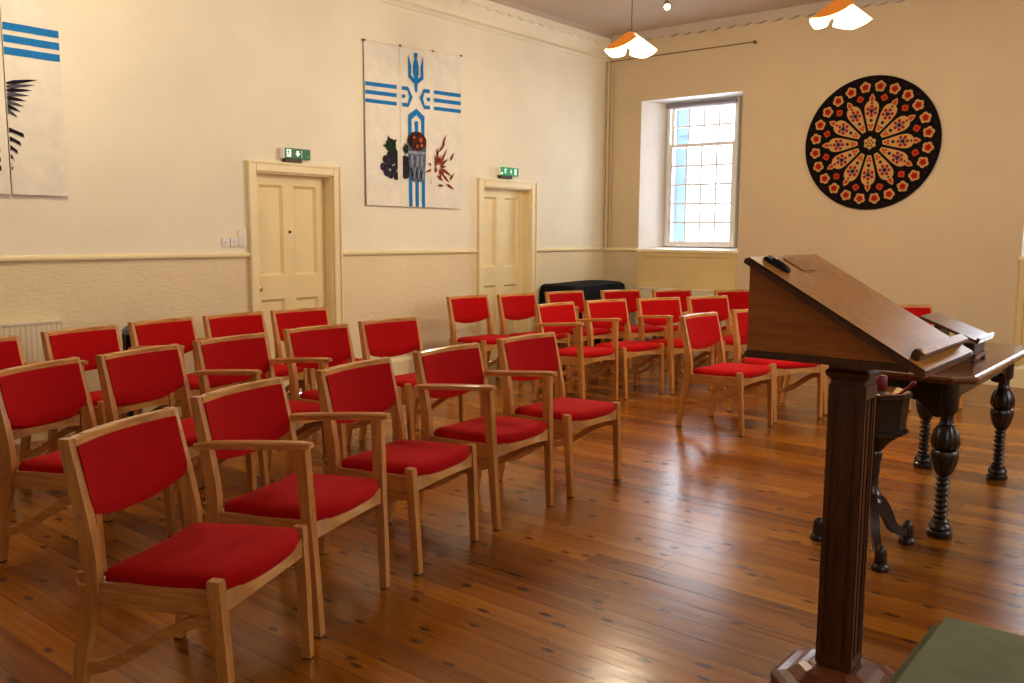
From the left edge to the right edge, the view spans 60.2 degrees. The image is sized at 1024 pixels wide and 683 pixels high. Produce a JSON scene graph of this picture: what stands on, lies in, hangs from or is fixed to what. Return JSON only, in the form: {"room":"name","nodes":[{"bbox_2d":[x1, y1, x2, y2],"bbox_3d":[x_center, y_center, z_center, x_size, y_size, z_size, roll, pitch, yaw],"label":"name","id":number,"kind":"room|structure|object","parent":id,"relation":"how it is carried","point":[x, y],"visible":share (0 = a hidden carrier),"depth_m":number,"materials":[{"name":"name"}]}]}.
{"room":"house of worship","nodes":[
{"label":"house of worship","id":0,"kind":"room"},
{"bbox_2d":[0,0,606,391],"bbox_3d":[-2.563,-1.319,6.647,0.120,3.800,12.408,6,9,39],"label":"wall","id":1,"kind":"structure","parent":0,"point":[166,103],"depth_m":7.06,"materials":[{"name":"paint"}]},
{"bbox_2d":[0,319,62,362],"bbox_3d":[-3.532,0.317,5.505,0.072,0.817,1.440,6,9,39],"label":"radiator","id":2,"kind":"object","parent":1,"relation":"attached to","point":[28,332],"visible":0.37,"depth_m":5.85,"materials":[{"name":"metal"}]},
{"bbox_2d":[0,319,62,326],"bbox_3d":[-3.530,-0.077,5.457,0.072,0.022,1.440,6,9,39],"label":"grille","id":3,"kind":"object","parent":2,"relation":"attached to","point":[49,322],"depth_m":5.86,"materials":[{"name":"metal"}]},
{"bbox_2d":[0,0,67,195],"bbox_3d":[-3.429,-1.679,5.407,0.032,1.512,1.332,6,9,39],"label":"banner","id":4,"kind":"object","parent":1,"relation":"attached to","point":[30,28],"visible":1,"depth_m":5.77,"materials":[{"name":"fabric"}]},
{"bbox_2d":[14,356,414,444],"bbox_3d":[-2.647,0.484,6.667,0.022,0.215,12.008,6,9,39],"label":"baseboard","id":5,"kind":"structure","parent":1,"relation":"attached to","point":[401,365],"depth_m":8.49,"materials":[{"name":"beige paint"}]},
{"bbox_2d":[222,238,229,246],"bbox_3d":[-2.260,-0.785,6.979,0.020,0.069,0.069,6,9,39],"label":"light switch","id":6,"kind":"object","parent":1,"relation":"attached to","point":[225,241],"visible":1,"depth_m":6.97,"materials":[{"name":"white paint"}]},
{"bbox_2d":[230,238,237,246],"bbox_3d":[-2.213,-0.791,7.036,0.020,0.069,0.071,6,9,39],"label":"light switch","id":7,"kind":"object","parent":1,"relation":"attached to","point":[233,241],"visible":1,"depth_m":7.03,"materials":[{"name":"white paint"}]},
{"bbox_2d":[238,230,246,237],"bbox_3d":[-2.166,-0.866,7.088,0.016,0.062,0.076,6,9,39],"label":"light switch","id":8,"kind":"object","parent":1,"relation":"attached to","point":[241,233],"visible":1,"depth_m":7.08,"materials":[{"name":"plastic"}]},
{"bbox_2d":[238,238,246,246],"bbox_3d":[-2.164,-0.796,7.096,0.020,0.065,0.076,6,9,39],"label":"light switch","id":9,"kind":"object","parent":1,"relation":"attached to","point":[241,241],"visible":1,"depth_m":7.08,"materials":[{"name":"white paint"}]},
{"bbox_2d":[246,159,343,393],"bbox_3d":[-1.879,-0.518,7.583,0.185,1.991,0.950,6,9,39],"label":"door","id":10,"kind":"structure","parent":1,"relation":"in","point":[295,239],"depth_m":7.60,"materials":[{"name":"beige paint"}]},
{"bbox_2d":[279,147,311,162],"bbox_3d":[-1.814,-1.556,7.397,0.056,0.118,0.288,6,9,39],"label":"exit sign","id":11,"kind":"object","parent":10,"relation":"on","point":[292,155],"visible":1,"depth_m":7.36,"materials":[{"name":"plastic"}]},
{"bbox_2d":[0,247,637,262],"bbox_3d":[-2.452,-0.608,6.379,0.507,0.045,12.008,6,9,39],"label":"trim","id":12,"kind":"structure","parent":1,"relation":"attached to","point":[91,257],"depth_m":6.80,"materials":[{"name":"beige paint"}]},
{"bbox_2d":[362,38,462,208],"bbox_3d":[-0.917,-2.057,8.447,0.038,1.524,1.302,6,9,39],"label":"banner","id":13,"kind":"object","parent":1,"relation":"attached to","point":[422,95],"visible":1,"depth_m":8.40,"materials":[{"name":"fabric"}]},
{"bbox_2d":[376,0,608,63],"bbox_3d":[-2.620,-2.910,6.248,0.034,0.065,12.008,6,9,39],"label":"trim","id":14,"kind":"structure","parent":1,"relation":"attached to","point":[400,3],"depth_m":9.14,"materials":[{"name":"paint"}]},
{"bbox_2d":[476,177,537,361],"bbox_3d":[-0.101,-0.770,9.740,0.185,1.991,1.003,6,9,39],"label":"door","id":15,"kind":"structure","parent":1,"relation":"in","point":[507,210],"depth_m":9.80,"materials":[{"name":"beige paint"}]},
{"bbox_2d":[496,166,518,178],"bbox_3d":[-0.047,-1.820,9.539,0.056,0.120,0.333,6,9,39],"label":"exit sign","id":16,"kind":"object","parent":15,"relation":"on","point":[502,172],"visible":1,"depth_m":9.50,"materials":[{"name":"plastic"}]},
{"bbox_2d":[418,0,613,54],"bbox_3d":[-2.570,-3.076,6.187,0.160,0.200,12.008,6,9,39],"label":"trim","id":17,"kind":"structure","parent":1,"relation":"attached to","point":[503,12],"depth_m":9.57,"materials":[{"name":"paint"}]},
{"bbox_2d":[0,354,1023,682],"bbox_3d":[0.387,0.975,4.191,8.107,0.120,12.158,6,9,39],"label":"floor","id":18,"kind":"structure","parent":0,"point":[701,563],"depth_m":3.80,"materials":[{"name":"brown wood"}]},
{"bbox_2d":[0,335,87,511],"bbox_3d":[-2.685,0.414,4.734,0.567,0.822,0.580,3,8,22],"label":"wooden armchair","id":19,"kind":"object","parent":18,"relation":"on","point":[11,354],"visible":0.39,"depth_m":4.91,"materials":[{"name":"brown wood"}]},
{"bbox_2d":[0,357,176,572],"bbox_3d":[-1.894,0.520,3.912,0.567,0.822,0.531,2,7,15],"label":"wooden chair","id":20,"kind":"object","parent":18,"relation":"on","point":[41,392],"visible":0.5,"depth_m":3.79,"materials":[{"name":"brown wood"}]},
{"bbox_2d":[40,325,174,452],"bbox_3d":[-2.430,0.343,5.336,0.567,0.822,0.531,4,8,27],"label":"wooden chair","id":21,"kind":"object","parent":18,"relation":"on","point":[85,343],"visible":0.41,"depth_m":5.35,"materials":[{"name":"brown wood"}]},
{"bbox_2d":[122,325,133,416],"bbox_3d":[-2.676,0.266,6.179,0.040,0.766,0.079,6,9,39],"label":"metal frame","id":22,"kind":"object","parent":18,"relation":"on","point":[126,341],"visible":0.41,"depth_m":6.13,"materials":[{"name":"black metal"}]},
{"bbox_2d":[95,344,256,529],"bbox_3d":[-1.664,0.462,4.403,0.567,0.822,0.531,3,8,24],"label":"wooden chair","id":23,"kind":"object","parent":18,"relation":"on","point":[148,373],"visible":0.45,"depth_m":4.45,"materials":[{"name":"brown wood"}]},
{"bbox_2d":[57,407,313,682],"bbox_3d":[-0.987,0.669,2.742,0.567,0.822,0.531,2,7,15],"label":"wooden chair","id":24,"kind":"object","parent":18,"relation":"on","point":[202,571],"visible":1,"depth_m":2.59,"materials":[{"name":"brown wood"}]},
{"bbox_2d":[128,316,245,415],"bbox_3d":[-2.163,0.274,5.907,0.567,0.822,0.580,4,8,29],"label":"wooden armchair","id":25,"kind":"object","parent":18,"relation":"on","point":[181,331],"visible":0.34,"depth_m":5.92,"materials":[{"name":"brown wood"}]},
{"bbox_2d":[202,311,308,424],"bbox_3d":[-1.840,0.222,6.349,0.567,0.822,0.531,5,9,35],"label":"wooden chair","id":26,"kind":"object","parent":18,"relation":"on","point":[230,324],"visible":0.38,"depth_m":6.41,"materials":[{"name":"brown wood"}]},
{"bbox_2d":[192,332,332,488],"bbox_3d":[-1.392,0.397,4.943,0.567,0.822,0.580,5,8,31],"label":"wooden armchair","id":27,"kind":"object","parent":18,"relation":"on","point":[237,358],"visible":0.59,"depth_m":4.97,"materials":[{"name":"brown wood"}]},
{"bbox_2d":[189,377,390,638],"bbox_3d":[-0.829,0.594,3.367,0.567,0.822,0.580,3,7,21],"label":"wooden armchair","id":28,"kind":"object","parent":18,"relation":"on","point":[238,420],"visible":0.94,"depth_m":3.25,"materials":[{"name":"brown wood"}]},
{"bbox_2d":[270,307,362,397],"bbox_3d":[-1.482,0.174,6.763,0.567,0.822,0.531,7,9,41],"label":"wooden chair","id":29,"kind":"object","parent":18,"relation":"on","point":[300,317],"visible":0.35,"depth_m":6.78,"materials":[{"name":"brown wood"}]},
{"bbox_2d":[283,323,401,463],"bbox_3d":[-1.053,0.331,5.500,0.567,0.822,0.531,6,9,37],"label":"wooden chair","id":30,"kind":"object","parent":18,"relation":"on","point":[333,341],"visible":0.46,"depth_m":5.54,"materials":[{"name":"brown wood"}]},
{"bbox_2d":[314,357,478,575],"bbox_3d":[-0.508,0.524,3.951,0.567,0.822,0.531,4,8,28],"label":"wooden chair","id":31,"kind":"object","parent":18,"relation":"on","point":[413,467],"visible":0.88,"depth_m":3.87,"materials":[{"name":"brown wood"}]},
{"bbox_2d":[358,316,465,441],"bbox_3d":[-0.681,0.273,5.995,0.567,0.822,0.531,7,9,42],"label":"wooden chair","id":32,"kind":"object","parent":18,"relation":"on","point":[389,337],"visible":0.52,"depth_m":6.03,"materials":[{"name":"brown wood"}]},
{"bbox_2d":[446,294,522,383],"bbox_3d":[-0.261,-0.009,8.319,0.567,0.822,0.531,7,10,44],"label":"wooden chair","id":33,"kind":"object","parent":18,"relation":"on","point":[467,308],"visible":0.72,"depth_m":8.34,"materials":[{"name":"brown wood"}]},
{"bbox_2d":[412,342,557,530],"bbox_3d":[-0.143,0.456,4.526,0.567,0.822,0.580,5,9,35],"label":"wooden armchair","id":34,"kind":"object","parent":18,"relation":"on","point":[444,372],"visible":0.95,"depth_m":4.44,"materials":[{"name":"brown wood"}]},
{"bbox_2d":[496,293,569,383],"bbox_3d":[0.205,-0.044,8.630,0.531,0.822,0.567,-6,10,-44],"label":"wooden chair","id":35,"kind":"object","parent":18,"relation":"on","point":[517,306],"visible":0.48,"depth_m":8.67,"materials":[{"name":"brown wood"}]},
{"bbox_2d":[496,332,620,497],"bbox_3d":[0.267,0.394,5.058,0.567,0.822,0.531,6,9,39],"label":"wooden chair","id":36,"kind":"object","parent":18,"relation":"on","point":[539,351],"visible":0.94,"depth_m":5.02,"materials":[{"name":"brown wood"}]},
{"bbox_2d":[533,301,621,400],"bbox_3d":[0.545,0.097,7.496,0.567,0.822,0.580,6,9,41],"label":"wooden armchair","id":37,"kind":"object","parent":18,"relation":"on","point":[559,317],"visible":0.89,"depth_m":7.49,"materials":[{"name":"brown wood"}]},
{"bbox_2d":[545,290,612,375],"bbox_3d":[0.692,-0.093,9.057,0.580,0.822,0.567,-5,9,-38],"label":"wooden armchair","id":38,"kind":"object","parent":18,"relation":"on","point":[577,297],"visible":0.47,"depth_m":9.09,"materials":[{"name":"brown wood"}]},
{"bbox_2d":[540,280,624,347],"bbox_3d":[0.885,-0.290,10.401,0.585,0.830,1.060,6,9,39],"label":"piano","id":39,"kind":"object","parent":18,"relation":"on","point":[591,289],"visible":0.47,"depth_m":10.13,"materials":[{"name":"black fabric"}]},
{"bbox_2d":[584,298,663,399],"bbox_3d":[0.994,0.051,7.896,0.531,0.822,0.567,-5,9,-39],"label":"wooden chair","id":40,"kind":"object","parent":18,"relation":"on","point":[605,308],"visible":0.85,"depth_m":7.88,"materials":[{"name":"brown wood"}]},
{"bbox_2d":[599,289,666,369],"bbox_3d":[1.280,-0.124,9.341,0.531,0.822,0.567,-4,8,-29],"label":"wooden chair","id":41,"kind":"object","parent":18,"relation":"on","point":[630,295],"visible":0.53,"depth_m":9.37,"materials":[{"name":"brown wood"}]},
{"bbox_2d":[633,297,717,394],"bbox_3d":[1.501,0.022,8.160,0.580,0.822,0.567,-4,8,-31],"label":"wooden armchair","id":42,"kind":"object","parent":18,"relation":"on","point":[660,311],"visible":0.73,"depth_m":8.19,"materials":[{"name":"brown wood"}]},
{"bbox_2d":[649,289,716,371],"bbox_3d":[1.837,-0.130,9.418,0.531,0.822,0.567,-3,8,-27],"label":"wooden chair","id":43,"kind":"object","parent":18,"relation":"on","point":[682,293],"visible":0.23,"depth_m":9.56,"materials":[{"name":"brown wood"}]},
{"bbox_2d":[686,295,761,389],"bbox_3d":[2.013,-0.005,8.412,0.531,0.822,0.567,-4,8,-30],"label":"wooden chair","id":44,"kind":"object","parent":18,"relation":"on","point":[698,304],"visible":0.34,"depth_m":8.55,"materials":[{"name":"brown wood"}]},
{"bbox_2d":[676,312,773,436],"bbox_3d":[1.583,0.222,6.533,0.567,0.822,0.531,6,9,41],"label":"wooden chair","id":45,"kind":"object","parent":18,"relation":"on","point":[699,330],"visible":1,"depth_m":6.47,"materials":[{"name":"brown wood"}]},
{"bbox_2d":[714,289,751,362],"bbox_3d":[2.506,-0.128,9.439,0.531,0.822,0.567,-2,8,-22],"label":"wooden chair","id":46,"kind":"object","parent":18,"relation":"on","point":[738,299],"visible":0.19,"depth_m":9.61,"materials":[{"name":"brown wood"}]},
{"bbox_2d":[727,309,823,422],"bbox_3d":[2.083,0.171,6.978,0.531,0.822,0.567,-3,8,-25],"label":"wooden chair","id":47,"kind":"object","parent":18,"relation":"on","point":[782,368],"visible":0.53,"depth_m":6.90,"materials":[{"name":"brown wood"}]},
{"bbox_2d":[780,365,830,414],"bbox_3d":[2.608,0.136,7.291,0.531,0.822,0.567,-2,7,-21],"label":"wooden chair","id":48,"kind":"object","parent":18,"relation":"on","point":[787,377],"visible":0.02,"depth_m":7.22,"materials":[{"name":"brown wood"}]},
{"bbox_2d":[744,254,972,682],"bbox_3d":[1.034,0.422,2.687,0.512,1.352,0.536,6,9,39],"label":"lectern","id":49,"kind":"object","parent":18,"relation":"on","point":[824,315],"visible":0.98,"depth_m":2.64,"materials":[{"name":"brown wood"}]},
{"bbox_2d":[763,255,790,272],"bbox_3d":[0.778,-0.227,2.586,0.077,0.053,0.036,6,9,39],"label":"clip","id":50,"kind":"object","parent":49,"relation":"on","point":[777,263],"visible":1,"depth_m":2.57,"materials":[{"name":"plastic"}]},
{"bbox_2d":[783,258,815,270],"bbox_3d":[0.889,-0.239,2.726,0.064,0.038,0.110,6,9,39],"label":"card","id":51,"kind":"object","parent":49,"relation":"on","point":[799,264],"visible":1,"depth_m":2.72,"materials":[{"name":"brown paper"}]},
{"bbox_2d":[810,386,915,572],"bbox_3d":[1.574,0.575,3.992,0.419,0.739,0.500,6,9,39],"label":"pedestal stand","id":52,"kind":"object","parent":18,"relation":"on","point":[891,413],"visible":0.69,"depth_m":3.85,"materials":[{"name":"brown wood"}]},
{"bbox_2d":[876,374,887,394],"bbox_3d":[1.619,0.201,3.875,0.068,0.116,0.066,6,9,39],"label":"candle","id":53,"kind":"object","parent":52,"relation":"in","point":[882,380],"visible":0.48,"depth_m":3.85,"materials":[{"name":"red wax"}]},
{"bbox_2d":[874,393,912,441],"bbox_3d":[1.616,0.326,3.925,0.274,0.210,0.274,6,9,39],"label":"bowl","id":54,"kind":"object","parent":52,"relation":"on","point":[891,413],"depth_m":3.81,"materials":[{"name":"brown wood"}]},
{"bbox_2d":[896,381,916,393],"bbox_3d":[1.684,0.212,3.819,0.118,0.089,0.022,5,8,31],"label":"stick","id":55,"kind":"object","parent":52,"relation":"in","point":[913,383],"visible":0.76,"depth_m":3.80,"materials":[{"name":"wood"}]},
{"bbox_2d":[899,305,962,410],"bbox_3d":[3.429,0.120,7.459,0.531,0.822,0.567,-1,7,-9],"label":"wooden chair","id":56,"kind":"object","parent":18,"relation":"on","point":[917,310],"visible":0.09,"depth_m":7.66,"materials":[{"name":"brown wood"}]},
{"bbox_2d":[882,342,1023,538],"bbox_3d":[2.291,0.459,4.785,0.678,0.786,1.593,6,9,39],"label":"table","id":57,"kind":"object","parent":18,"relation":"on","point":[938,394],"visible":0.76,"depth_m":4.17,"materials":[{"name":"brown wood"}]},
{"bbox_2d":[919,312,994,361],"bbox_3d":[2.326,-0.028,4.618,0.292,0.219,0.350,6,9,39],"label":"book stand","id":58,"kind":"object","parent":57,"relation":"on","point":[946,324],"visible":0.62,"depth_m":4.56,"materials":[{"name":"brown wood"}]},
{"bbox_2d":[887,617,1023,682],"bbox_3d":[1.143,0.999,1.693,0.865,0.450,0.940,6,9,39],"label":"upholstered bench","id":59,"kind":"object","parent":18,"relation":"on","point":[956,650],"visible":1,"depth_m":2.05,"materials":[{"name":"green fabric"}]},
{"bbox_2d":[507,0,830,34],"bbox_3d":[0.428,-2.908,3.736,8.107,0.100,12.208,6,9,39],"label":"ceiling","id":60,"kind":"structure","parent":0,"point":[613,17],"depth_m":9.46,"materials":[{"name":"paint"}]},
{"bbox_2d":[605,0,656,57],"bbox_3d":[0.930,-2.729,6.812,0.360,0.996,0.360,7,10,44],"label":"pendant lamp","id":61,"kind":"object","parent":60,"relation":"hanging from","point":[639,47],"visible":1,"depth_m":6.83,"materials":[{"name":"white paint"}]},
{"bbox_2d":[605,33,656,57],"bbox_3d":[0.927,-2.313,6.863,0.360,0.158,0.360,7,10,44],"label":"diffuser","id":62,"kind":"object","parent":61,"relation":"attached to","point":[639,47],"depth_m":6.83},
{"bbox_2d":[664,0,669,9],"bbox_3d":[1.554,-3.397,8.881,0.067,0.124,0.102,-1,7,-10],"label":"ceiling spotlight","id":63,"kind":"object","parent":60,"relation":"attached to","point":[666,3],"visible":1,"depth_m":8.85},
{"bbox_2d":[810,0,871,28],"bbox_3d":[2.183,-2.596,5.795,0.360,0.996,0.360,7,10,44],"label":"pendant lamp","id":64,"kind":"object","parent":60,"relation":"hanging from","point":[845,14],"visible":1,"depth_m":5.83,"materials":[{"name":"white paint"}]},
{"bbox_2d":[603,0,1023,364],"bbox_3d":[4.333,-1.529,8.726,8.107,3.800,0.360,6,9,39],"label":"wall","id":65,"kind":"structure","parent":0,"point":[954,245],"depth_m":9.10,"materials":[{"name":"paint"}]},
{"bbox_2d":[604,61,612,246],"bbox_3d":[1.198,-2.303,10.935,0.065,2.260,0.030,2,7,17],"label":"trim","id":66,"kind":"structure","parent":65,"relation":"attached to","point":[608,76],"depth_m":10.92,"materials":[{"name":"paint"}]},
{"bbox_2d":[607,40,756,62],"bbox_3d":[1.917,-3.346,10.234,1.917,0.026,0.055,6,9,39],"label":"rail","id":67,"kind":"object","parent":65,"relation":"attached to","point":[754,41],"visible":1,"depth_m":10.09,"materials":[{"name":"metal"}]},
{"bbox_2d":[636,287,731,337],"bbox_3d":[2.026,-0.235,10.473,1.270,0.777,0.072,6,9,39],"label":"radiator","id":68,"kind":"object","parent":65,"relation":"attached to","point":[646,292],"visible":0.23,"depth_m":10.53,"materials":[{"name":"metal"}]},
{"bbox_2d":[636,287,713,292],"bbox_3d":[2.029,-0.609,10.427,1.270,0.022,0.072,6,9,39],"label":"grille","id":69,"kind":"object","parent":68,"relation":"attached to","point":[642,289],"depth_m":10.59,"materials":[{"name":"metal"}]},
{"bbox_2d":[636,252,736,289],"bbox_3d":[2.042,-0.550,10.483,1.300,1.000,0.018,6,9,39],"label":"trim","id":70,"kind":"structure","parent":65,"relation":"attached to","point":[733,257],"depth_m":10.34,"materials":[{"name":"paint"}]},
{"bbox_2d":[636,249,738,253],"bbox_3d":[2.042,-1.063,10.416,1.340,0.035,0.032,6,9,39],"label":"trim","id":71,"kind":"structure","parent":65,"relation":"attached to","point":[637,250],"depth_m":10.37,"materials":[{"name":"beige paint"}]},
{"bbox_2d":[664,97,742,246],"bbox_3d":[2.252,-1.989,10.514,0.920,1.713,0.164,6,9,39],"label":"window","id":72,"kind":"structure","parent":65,"relation":"in","point":[738,101],"depth_m":10.48,"materials":[{"name":"white paint"}]},
{"bbox_2d":[666,98,737,108],"bbox_3d":[2.223,-2.799,10.373,0.900,0.049,0.056,6,9,39],"label":"roller blind","id":73,"kind":"object","parent":72,"relation":"attached to","point":[726,100],"depth_m":10.34,"materials":[{"name":"fabric"}]},
{"bbox_2d":[611,0,904,43],"bbox_3d":[4.202,-3.339,8.329,7.907,0.111,0.090,6,9,39],"label":"trim","id":74,"kind":"structure","parent":65,"relation":"attached to","point":[808,9],"depth_m":9.64,"materials":[{"name":"paint"}]},
{"bbox_2d":[632,337,1023,387],"bbox_3d":[4.200,0.268,8.796,7.907,0.215,0.022,6,9,39],"label":"baseboard","id":75,"kind":"structure","parent":65,"relation":"attached to","point":[1017,381],"depth_m":8.34,"materials":[{"name":"beige paint"}]},
{"bbox_2d":[805,75,941,209],"bbox_3d":[3.645,-2.018,8.979,1.336,1.336,0.033,6,9,39],"label":"tapestry","id":76,"kind":"object","parent":65,"relation":"attached to","point":[875,140],"visible":1,"depth_m":8.95},
{"bbox_2d":[1014,260,1023,366],"bbox_3d":[5.245,-0.211,7.882,1.300,1.000,0.018,6,9,39],"label":"trim","id":77,"kind":"structure","parent":65,"relation":"attached to","point":[1020,305],"depth_m":8.26,"materials":[{"name":"paint"}]},
{"label":"outside","id":78,"kind":"structure","parent":0,"visible":0},
{"bbox_2d":[671,109,688,240],"bbox_3d":[1.533,-3.327,14.215,2.970,8.000,0.090,6,9,39],"label":"wall","id":79,"kind":"structure","parent":78,"point":[679,173],"depth_m":13.45,"materials":[{"name":"stone"}]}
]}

